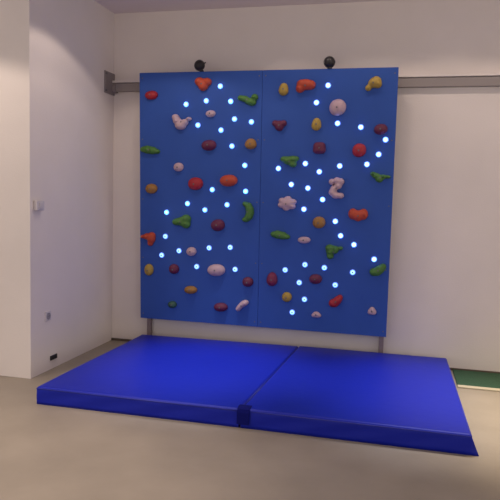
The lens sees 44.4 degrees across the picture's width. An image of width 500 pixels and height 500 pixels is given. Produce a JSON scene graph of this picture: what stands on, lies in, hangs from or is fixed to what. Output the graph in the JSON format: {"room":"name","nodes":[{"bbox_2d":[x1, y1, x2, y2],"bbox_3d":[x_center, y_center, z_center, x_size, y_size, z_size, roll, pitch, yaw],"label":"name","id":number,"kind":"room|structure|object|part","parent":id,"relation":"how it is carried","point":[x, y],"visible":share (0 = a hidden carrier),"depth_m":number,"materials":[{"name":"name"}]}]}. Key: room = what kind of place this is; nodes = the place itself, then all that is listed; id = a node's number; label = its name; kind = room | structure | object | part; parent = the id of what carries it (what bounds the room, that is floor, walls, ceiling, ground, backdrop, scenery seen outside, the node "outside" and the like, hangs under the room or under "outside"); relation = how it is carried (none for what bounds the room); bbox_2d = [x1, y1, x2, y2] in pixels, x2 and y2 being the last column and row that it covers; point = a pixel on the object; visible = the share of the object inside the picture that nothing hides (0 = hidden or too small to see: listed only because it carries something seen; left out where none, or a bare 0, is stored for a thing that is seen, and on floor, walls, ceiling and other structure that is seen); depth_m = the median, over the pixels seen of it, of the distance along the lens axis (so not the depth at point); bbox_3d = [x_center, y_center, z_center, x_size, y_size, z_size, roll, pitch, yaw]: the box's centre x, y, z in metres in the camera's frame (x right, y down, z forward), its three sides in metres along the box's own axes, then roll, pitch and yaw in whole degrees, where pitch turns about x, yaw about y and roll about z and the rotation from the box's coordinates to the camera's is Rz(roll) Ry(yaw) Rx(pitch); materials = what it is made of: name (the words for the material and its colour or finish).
{"room":"climbing gym","nodes":[
{"label":"climbing gym","id":0,"kind":"room"},
{"bbox_2d":[0,0,17,376],"bbox_3d":[-3.550,-0.696,5.400,3.472,3.345,0.120,3,5,14],"label":"wall","id":1,"kind":"structure","parent":0,"point":[8,140],"depth_m":4.96,"materials":[{"name":"paint"}]},
{"bbox_2d":[16,0,113,378],"bbox_3d":[-1.646,-0.664,5.627,0.120,3.345,1.465,3,5,14],"label":"wall","id":2,"kind":"structure","parent":0,"point":[65,115],"depth_m":5.39,"materials":[{"name":"paint"}]},
{"bbox_2d":[33,201,43,210],"bbox_3d":[-1.725,-0.364,5.016,0.042,0.080,0.110,3,5,14],"label":"light switch","id":3,"kind":"object","parent":2,"relation":"attached to","point":[37,205],"visible":1,"depth_m":4.98,"materials":[{"name":"grey plastic"}]},
{"bbox_2d":[45,310,50,321],"bbox_3d":[-1.729,0.566,5.247,0.014,0.084,0.084,3,5,14],"label":"wall socket","id":4,"kind":"object","parent":2,"relation":"attached to","point":[48,313],"visible":1,"depth_m":5.24,"materials":[{"name":"grey plastic"}]},
{"bbox_2d":[50,353,56,360],"bbox_3d":[-1.718,0.938,5.363,0.015,0.040,0.104,3,5,14],"label":"outlet","id":5,"kind":"object","parent":2,"relation":"attached to","point":[54,356],"visible":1,"depth_m":5.35,"materials":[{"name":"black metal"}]},
{"bbox_2d":[94,0,390,13],"bbox_3d":[-0.455,-2.036,1.909,11.000,0.100,8.120,3,5,14],"label":"ceiling","id":6,"kind":"structure","parent":0,"point":[115,6],"depth_m":5.79,"materials":[{"name":"paint"}]},
{"bbox_2d":[0,340,499,499],"bbox_3d":[-0.549,1.395,2.208,11.000,0.100,8.120,3,5,14],"label":"floor","id":7,"kind":"structure","parent":0,"point":[47,452],"depth_m":3.61,"materials":[{"name":"beige concrete"}]},
{"bbox_2d":[36,334,297,427],"bbox_3d":[-0.544,1.017,5.168,1.616,0.137,1.924,3,5,14],"label":"mat","id":8,"kind":"object","parent":7,"relation":"on","point":[205,381],"visible":0.91,"depth_m":4.69,"materials":[{"name":"blue leather"}]},
{"bbox_2d":[140,70,262,334],"bbox_3d":[-0.482,-0.340,5.986,1.215,2.702,0.244,3,5,14],"label":"board","id":9,"kind":"object","parent":7,"relation":"on","point":[158,130],"visible":0.91,"depth_m":5.89,"materials":[{"name":"blue paint"}]},
{"bbox_2d":[140,232,155,245],"bbox_3d":[-1.014,-0.108,6.046,0.157,0.137,0.060,3,5,12],"label":"hold","id":10,"kind":"object","parent":9,"relation":"attached to","point":[150,237],"visible":1,"depth_m":6.03,"materials":[{"name":"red plastic"}]},
{"bbox_2d":[144,264,153,275],"bbox_3d":[-1.011,0.198,6.086,0.094,0.119,0.052,3,5,14],"label":"hold","id":11,"kind":"object","parent":9,"relation":"attached to","point":[148,270],"visible":1,"depth_m":6.08,"materials":[{"name":"yellow plastic"}]},
{"bbox_3d":[-1.032,0.723,6.299,0.044,0.488,0.036,3,5,14],"label":"leg","id":12,"kind":"part","parent":9,"relation":"part of","materials":[{"name":"silver metal"}]},
{"bbox_2d":[140,145,159,153],"bbox_3d":[-0.976,-0.972,5.932,0.205,0.085,0.059,3,5,13],"label":"hold","id":13,"kind":"object","parent":9,"relation":"attached to","point":[147,149],"visible":1,"depth_m":5.92,"materials":[{"name":"green plastic"}]},
{"bbox_2d":[145,184,157,193],"bbox_3d":[-0.970,-0.599,5.979,0.124,0.096,0.053,3,5,14],"label":"hold","id":14,"kind":"object","parent":9,"relation":"attached to","point":[150,188],"visible":1,"depth_m":5.97,"materials":[{"name":"orange plastic"}]},
{"bbox_2d":[145,91,157,99],"bbox_3d":[-0.952,-1.486,5.867,0.131,0.084,0.052,3,5,14],"label":"hold","id":15,"kind":"object","parent":9,"relation":"attached to","point":[150,95],"visible":1,"depth_m":5.86,"materials":[{"name":"red plastic"}]},
{"bbox_2d":[168,301,176,307],"bbox_3d":[-0.776,0.544,6.074,0.093,0.070,0.042,3,5,14],"label":"hold","id":16,"kind":"object","parent":9,"relation":"attached to","point":[172,304],"visible":1,"depth_m":6.06,"materials":[{"name":"plastic"}]},
{"bbox_2d":[169,264,178,273],"bbox_3d":[-0.754,0.189,6.022,0.103,0.098,0.050,3,5,14],"label":"hold","id":17,"kind":"object","parent":9,"relation":"attached to","point":[173,268],"visible":1,"depth_m":6.01,"materials":[{"name":"red plastic"}]},
{"bbox_2d":[174,163,183,170],"bbox_3d":[-0.693,-0.798,5.889,0.100,0.084,0.046,3,5,14],"label":"hold","id":18,"kind":"object","parent":9,"relation":"attached to","point":[178,166],"visible":1,"depth_m":5.88,"materials":[{"name":"pink plastic"}]},
{"bbox_2d":[172,215,190,227],"bbox_3d":[-0.670,-0.278,5.940,0.192,0.134,0.059,3,5,13],"label":"hold","id":19,"kind":"object","parent":9,"relation":"attached to","point":[184,221],"visible":1,"depth_m":5.92,"materials":[{"name":"green plastic"}]},
{"bbox_2d":[172,114,191,129],"bbox_3d":[-0.656,-1.220,5.823,0.198,0.147,0.060,3,5,14],"label":"hold","id":20,"kind":"object","parent":9,"relation":"attached to","point":[180,124],"visible":1,"depth_m":5.81,"materials":[{"name":"pink plastic"}]},
{"bbox_2d":[184,286,196,293],"bbox_3d":[-0.588,0.393,6.004,0.132,0.079,0.051,3,5,14],"label":"hold","id":21,"kind":"object","parent":9,"relation":"attached to","point":[189,289],"visible":1,"depth_m":5.99,"materials":[{"name":"orange plastic"}]},
{"bbox_2d":[186,247,195,255],"bbox_3d":[-0.576,0.017,5.958,0.101,0.087,0.047,3,5,14],"label":"hold","id":22,"kind":"object","parent":9,"relation":"attached to","point":[191,251],"visible":1,"depth_m":5.95,"materials":[{"name":"pink plastic"}]},
{"bbox_2d":[188,177,202,189],"bbox_3d":[-0.528,-0.635,5.860,0.149,0.122,0.063,3,5,14],"label":"hold","id":23,"kind":"object","parent":9,"relation":"attached to","point":[195,183],"visible":1,"depth_m":5.85,"materials":[{"name":"red plastic"}]},
{"bbox_2d":[194,60,205,71],"bbox_3d":[-0.474,-1.729,5.756,0.098,0.116,0.098,-1,6,-31],"label":"spotlight","id":24,"kind":"object","parent":9,"relation":"on","point":[199,65],"visible":1,"depth_m":5.73,"materials":[{"name":"black plastic"}]},
{"bbox_2d":[195,77,211,90],"bbox_3d":[-0.444,-1.556,5.729,0.165,0.126,0.061,3,5,14],"label":"hold","id":25,"kind":"object","parent":9,"relation":"attached to","point":[203,84],"visible":1,"depth_m":5.71,"materials":[{"name":"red plastic"}]},
{"bbox_2d":[201,140,215,150],"bbox_3d":[-0.395,-0.991,5.785,0.146,0.101,0.058,3,5,14],"label":"hold","id":26,"kind":"object","parent":9,"relation":"attached to","point":[208,145],"visible":1,"depth_m":5.77,"materials":[{"name":"red plastic"}]},
{"bbox_2d":[206,110,215,116],"bbox_3d":[-0.374,-1.283,5.753,0.097,0.064,0.042,3,5,14],"label":"hold","id":27,"kind":"object","parent":9,"relation":"attached to","point":[210,113],"visible":1,"depth_m":5.75,"materials":[{"name":"pink plastic"}]},
{"bbox_2d":[207,264,224,275],"bbox_3d":[-0.333,0.197,5.912,0.178,0.116,0.063,3,5,14],"label":"hold","id":28,"kind":"object","parent":9,"relation":"attached to","point":[215,269],"visible":1,"depth_m":5.90,"materials":[{"name":"pink plastic"}]},
{"bbox_2d":[211,219,224,230],"bbox_3d":[-0.314,-0.236,5.856,0.137,0.114,0.059,3,5,14],"label":"hold","id":29,"kind":"object","parent":9,"relation":"attached to","point":[218,224],"visible":1,"depth_m":5.84,"materials":[{"name":"red plastic"}]},
{"bbox_2d":[214,303,227,311],"bbox_3d":[-0.290,0.559,5.949,0.139,0.087,0.054,3,5,14],"label":"hold","id":30,"kind":"object","parent":9,"relation":"attached to","point":[220,307],"visible":1,"depth_m":5.94,"materials":[{"name":"red plastic"}]},
{"bbox_2d":[220,175,237,186],"bbox_3d":[-0.208,-0.655,5.777,0.174,0.111,0.063,3,5,14],"label":"hold","id":31,"kind":"object","parent":9,"relation":"attached to","point":[227,180],"visible":1,"depth_m":5.76,"materials":[{"name":"orange plastic"}]},
{"bbox_2d":[236,300,248,310],"bbox_3d":[-0.081,0.537,5.893,0.128,0.116,0.056,3,5,16],"label":"hold","id":32,"kind":"object","parent":9,"relation":"attached to","point":[243,303],"visible":1,"depth_m":5.88,"materials":[{"name":"pink plastic"}]},
{"bbox_2d":[237,94,257,105],"bbox_3d":[-0.027,-1.387,5.647,0.197,0.107,0.060,3,5,15],"label":"hold","id":33,"kind":"object","parent":9,"relation":"attached to","point":[251,101],"visible":1,"depth_m":5.63,"materials":[{"name":"green plastic"}]},
{"bbox_2d":[242,277,252,286],"bbox_3d":[-0.025,0.307,5.855,0.107,0.095,0.050,3,5,14],"label":"hold","id":34,"kind":"object","parent":9,"relation":"attached to","point":[247,281],"visible":1,"depth_m":5.84,"materials":[{"name":"red plastic"}]},
{"bbox_2d":[242,202,253,221],"bbox_3d":[-0.024,-0.358,5.770,0.115,0.195,0.062,3,5,15],"label":"hold","id":35,"kind":"object","parent":9,"relation":"attached to","point":[248,206],"visible":1,"depth_m":5.75,"materials":[{"name":"green plastic"}]},
{"bbox_2d":[245,139,256,148],"bbox_3d":[0.001,-0.988,5.691,0.113,0.099,0.051,3,5,14],"label":"hold","id":36,"kind":"object","parent":9,"relation":"attached to","point":[250,143],"visible":1,"depth_m":5.68,"materials":[{"name":"orange plastic"}]},
{"bbox_2d":[258,67,398,352],"bbox_3d":[0.697,-0.283,5.700,1.212,2.702,0.244,3,5,14],"label":"board","id":37,"kind":"object","parent":7,"relation":"on","point":[361,291],"visible":0.89,"depth_m":5.61,"materials":[{"name":"blue paint"}]},
{"bbox_2d":[266,272,276,285],"bbox_3d":[0.203,0.278,5.792,0.105,0.132,0.056,3,5,14],"label":"hold","id":38,"kind":"object","parent":37,"relation":"attached to","point":[271,279],"visible":1,"depth_m":5.78,"materials":[{"name":"plastic"}]},
{"bbox_2d":[272,120,286,130],"bbox_3d":[0.265,-1.141,5.605,0.137,0.097,0.055,3,5,14],"label":"hold","id":39,"kind":"object","parent":37,"relation":"attached to","point":[279,125],"visible":1,"depth_m":5.59,"materials":[{"name":"red plastic"}]},
{"bbox_2d":[271,230,289,239],"bbox_3d":[0.280,-0.139,5.721,0.187,0.084,0.058,3,5,13],"label":"hold","id":40,"kind":"object","parent":37,"relation":"attached to","point":[277,234],"visible":1,"depth_m":5.71,"materials":[{"name":"green plastic"}]},
{"bbox_2d":[279,83,288,95],"bbox_3d":[0.301,-1.462,5.560,0.091,0.114,0.050,3,5,14],"label":"hold","id":41,"kind":"object","parent":37,"relation":"attached to","point":[283,89],"visible":1,"depth_m":5.55,"materials":[{"name":"yellow plastic"}]},
{"bbox_2d":[282,292,291,301],"bbox_3d":[0.345,0.447,5.781,0.094,0.094,0.047,3,5,14],"label":"hold","id":42,"kind":"object","parent":37,"relation":"attached to","point":[286,296],"visible":1,"depth_m":5.77,"materials":[{"name":"yellow plastic"}]},
{"bbox_2d":[278,196,296,210],"bbox_3d":[0.339,-0.431,5.669,0.175,0.136,0.063,3,5,14],"label":"hold","id":43,"kind":"object","parent":37,"relation":"attached to","point":[287,203],"visible":1,"depth_m":5.66,"materials":[{"name":"pink plastic"}]},
{"bbox_2d":[280,156,298,166],"bbox_3d":[0.361,-0.813,5.618,0.175,0.107,0.059,3,5,13],"label":"hold","id":44,"kind":"object","parent":37,"relation":"attached to","point":[291,161],"visible":1,"depth_m":5.61,"materials":[{"name":"green plastic"}]},
{"bbox_2d":[298,237,310,242],"bbox_3d":[0.499,-0.091,5.678,0.120,0.064,0.046,3,5,14],"label":"hold","id":45,"kind":"object","parent":37,"relation":"attached to","point":[301,239],"visible":1,"depth_m":5.67,"materials":[{"name":"pink plastic"}]},
{"bbox_2d":[296,79,315,92],"bbox_3d":[0.497,-1.479,5.504,0.178,0.121,0.060,3,5,14],"label":"hold","id":46,"kind":"object","parent":37,"relation":"attached to","point":[304,84],"visible":1,"depth_m":5.49,"materials":[{"name":"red plastic"}]},
{"bbox_2d":[309,274,321,283],"bbox_3d":[0.607,0.273,5.693,0.120,0.092,0.052,3,5,14],"label":"hold","id":47,"kind":"object","parent":37,"relation":"attached to","point":[315,278],"visible":1,"depth_m":5.68,"materials":[{"name":"red plastic"}]},
{"bbox_2d":[311,118,320,130],"bbox_3d":[0.597,-1.137,5.526,0.089,0.114,0.050,3,5,14],"label":"hold","id":48,"kind":"object","parent":37,"relation":"attached to","point":[316,124],"visible":1,"depth_m":5.51,"materials":[{"name":"yellow plastic"}]},
{"bbox_2d":[311,311,320,317],"bbox_3d":[0.619,0.607,5.736,0.092,0.056,0.039,3,5,14],"label":"hold","id":49,"kind":"object","parent":37,"relation":"attached to","point":[314,314],"visible":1,"depth_m":5.73,"materials":[{"name":"pink plastic"}]},
{"bbox_2d":[313,217,324,227],"bbox_3d":[0.630,-0.252,5.622,0.118,0.109,0.055,3,5,14],"label":"hold","id":50,"kind":"object","parent":37,"relation":"attached to","point":[318,222],"visible":1,"depth_m":5.61,"materials":[{"name":"orange plastic"}]},
{"bbox_2d":[313,142,325,153],"bbox_3d":[0.626,-0.925,5.544,0.116,0.106,0.050,3,5,14],"label":"hold","id":51,"kind":"object","parent":37,"relation":"attached to","point":[318,147],"visible":1,"depth_m":5.53,"materials":[{"name":"red plastic"}]},
{"bbox_2d":[324,56,334,68],"bbox_3d":[0.710,-1.673,5.468,0.097,0.112,0.100,6,7,41],"label":"spotlight","id":52,"kind":"object","parent":37,"relation":"on","point":[329,61],"visible":1,"depth_m":5.44,"materials":[{"name":"black plastic"}]},
{"bbox_2d":[325,244,342,258],"bbox_3d":[0.767,0.020,5.618,0.162,0.136,0.060,3,5,15],"label":"hold","id":53,"kind":"object","parent":37,"relation":"attached to","point":[331,250],"visible":1,"depth_m":5.61,"materials":[{"name":"green plastic"}]},
{"bbox_2d":[329,295,342,306],"bbox_3d":[0.791,0.474,5.670,0.126,0.121,0.055,3,5,14],"label":"hold","id":54,"kind":"object","parent":37,"relation":"attached to","point":[336,301],"visible":1,"depth_m":5.65,"materials":[{"name":"red plastic"}]},
{"bbox_2d":[329,177,343,198],"bbox_3d":[0.780,-0.561,5.545,0.142,0.195,0.061,3,5,14],"label":"hold","id":55,"kind":"object","parent":37,"relation":"attached to","point":[336,183],"visible":1,"depth_m":5.53,"materials":[{"name":"pink plastic"}]},
{"bbox_2d":[329,99,345,115],"bbox_3d":[0.779,-1.274,5.457,0.149,0.146,0.064,3,5,14],"label":"hold","id":56,"kind":"object","parent":37,"relation":"attached to","point":[337,107],"visible":1,"depth_m":5.44,"materials":[{"name":"pink plastic"}]},
{"bbox_2d":[348,208,367,220],"bbox_3d":[0.974,-0.316,5.527,0.176,0.116,0.059,3,5,14],"label":"hold","id":57,"kind":"object","parent":37,"relation":"attached to","point":[357,215],"visible":1,"depth_m":5.51,"materials":[{"name":"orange plastic"}]},
{"bbox_2d":[352,143,365,156],"bbox_3d":[0.972,-0.891,5.458,0.122,0.122,0.058,3,5,14],"label":"hold","id":58,"kind":"object","parent":37,"relation":"attached to","point":[359,149],"visible":1,"depth_m":5.45,"materials":[{"name":"red plastic"}]},
{"bbox_2d":[368,307,375,314],"bbox_3d":[1.117,0.560,5.606,0.079,0.074,0.040,3,5,14],"label":"hold","id":59,"kind":"object","parent":37,"relation":"attached to","point":[371,311],"visible":1,"depth_m":5.60,"materials":[{"name":"pink plastic"}]},
{"bbox_2d":[365,76,381,90],"bbox_3d":[1.081,-1.460,5.361,0.144,0.127,0.060,3,5,14],"label":"hold","id":60,"kind":"object","parent":37,"relation":"attached to","point":[375,82],"visible":1,"depth_m":5.35,"materials":[{"name":"yellow plastic"}]},
{"bbox_2d":[369,264,385,275],"bbox_3d":[1.155,0.182,5.542,0.148,0.117,0.058,3,5,14],"label":"hold","id":61,"kind":"object","parent":37,"relation":"attached to","point":[378,270],"visible":1,"depth_m":5.53,"materials":[{"name":"green plastic"}]},
{"bbox_2d":[376,151,381,156],"bbox_3d":[1.143,-0.850,5.441,0.054,0.054,0.016,3,5,14],"label":"led light","id":62,"kind":"object","parent":37,"relation":"attached to","point":[378,154],"visible":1,"depth_m":5.44,"materials":[{"name":"white plastic"}]},
{"bbox_2d":[370,172,390,182],"bbox_3d":[1.157,-0.647,5.440,0.180,0.095,0.060,3,5,13],"label":"hold","id":63,"kind":"object","parent":37,"relation":"attached to","point":[379,178],"visible":1,"depth_m":5.43,"materials":[{"name":"green plastic"}]},
{"bbox_2d":[374,124,387,134],"bbox_3d":[1.151,-1.065,5.395,0.119,0.094,0.052,3,5,14],"label":"hold","id":64,"kind":"object","parent":37,"relation":"attached to","point":[379,129],"visible":1,"depth_m":5.38,"materials":[{"name":"red plastic"}]},
{"bbox_3d":[1.233,0.833,5.749,0.044,0.488,0.036,3,5,14],"label":"leg","id":65,"kind":"part","parent":37,"relation":"part of","materials":[{"name":"silver metal"}]},
{"bbox_2d":[382,137,388,142],"bbox_3d":[1.198,-0.975,5.412,0.054,0.054,0.016,3,5,14],"label":"led light","id":66,"kind":"object","parent":37,"relation":"attached to","point":[385,139],"visible":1,"depth_m":5.41,"materials":[{"name":"white plastic"}]},
{"bbox_2d":[237,346,478,455],"bbox_3d":[0.868,1.085,4.830,1.566,0.139,1.925,3,5,14],"label":"mat","id":67,"kind":"object","parent":7,"relation":"on","point":[406,401],"visible":1,"depth_m":4.28,"materials":[{"name":"blue leather"}]},
{"bbox_2d":[453,369,499,391],"bbox_3d":[3.635,1.214,4.934,3.780,0.014,0.544,3,5,14],"label":"carpet strip","id":68,"kind":"object","parent":7,"relation":"on","point":[486,381],"visible":1,"depth_m":5.31,"materials":[{"name":"green"}]},
{"bbox_2d":[112,0,499,371],"bbox_3d":[2.139,-0.551,5.521,7.528,3.345,0.120,3,5,14],"label":"wall","id":69,"kind":"structure","parent":0,"point":[444,286],"depth_m":5.63,"materials":[{"name":"paint"}]},
{"bbox_2d":[104,70,499,95],"bbox_3d":[1.891,-1.511,5.342,6.800,0.215,0.235,3,5,14],"label":"wall rail","id":70,"kind":"object","parent":69,"relation":"attached to","point":[111,86],"visible":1,"depth_m":5.46,"materials":[{"name":"grey metal"}]},
{"bbox_3d":[-1.406,-1.670,6.133,0.012,0.215,0.215,3,5,14],"label":"plate","id":71,"kind":"part","parent":70,"relation":"part of","materials":[{"name":"grey metal"}]},
{"bbox_3d":[1.913,-1.482,5.411,6.788,0.077,0.055,3,5,14],"label":"rail","id":72,"kind":"part","parent":70,"relation":"part of","materials":[{"name":"grey metal"}]},
{"bbox_2d":[111,338,499,373],"bbox_3d":[2.136,1.112,5.586,7.408,0.022,0.014,3,5,14],"label":"baseboard","id":73,"kind":"structure","parent":69,"relation":"attached to","point":[117,339],"depth_m":5.63,"materials":[{"name":"brown"}]}
]}

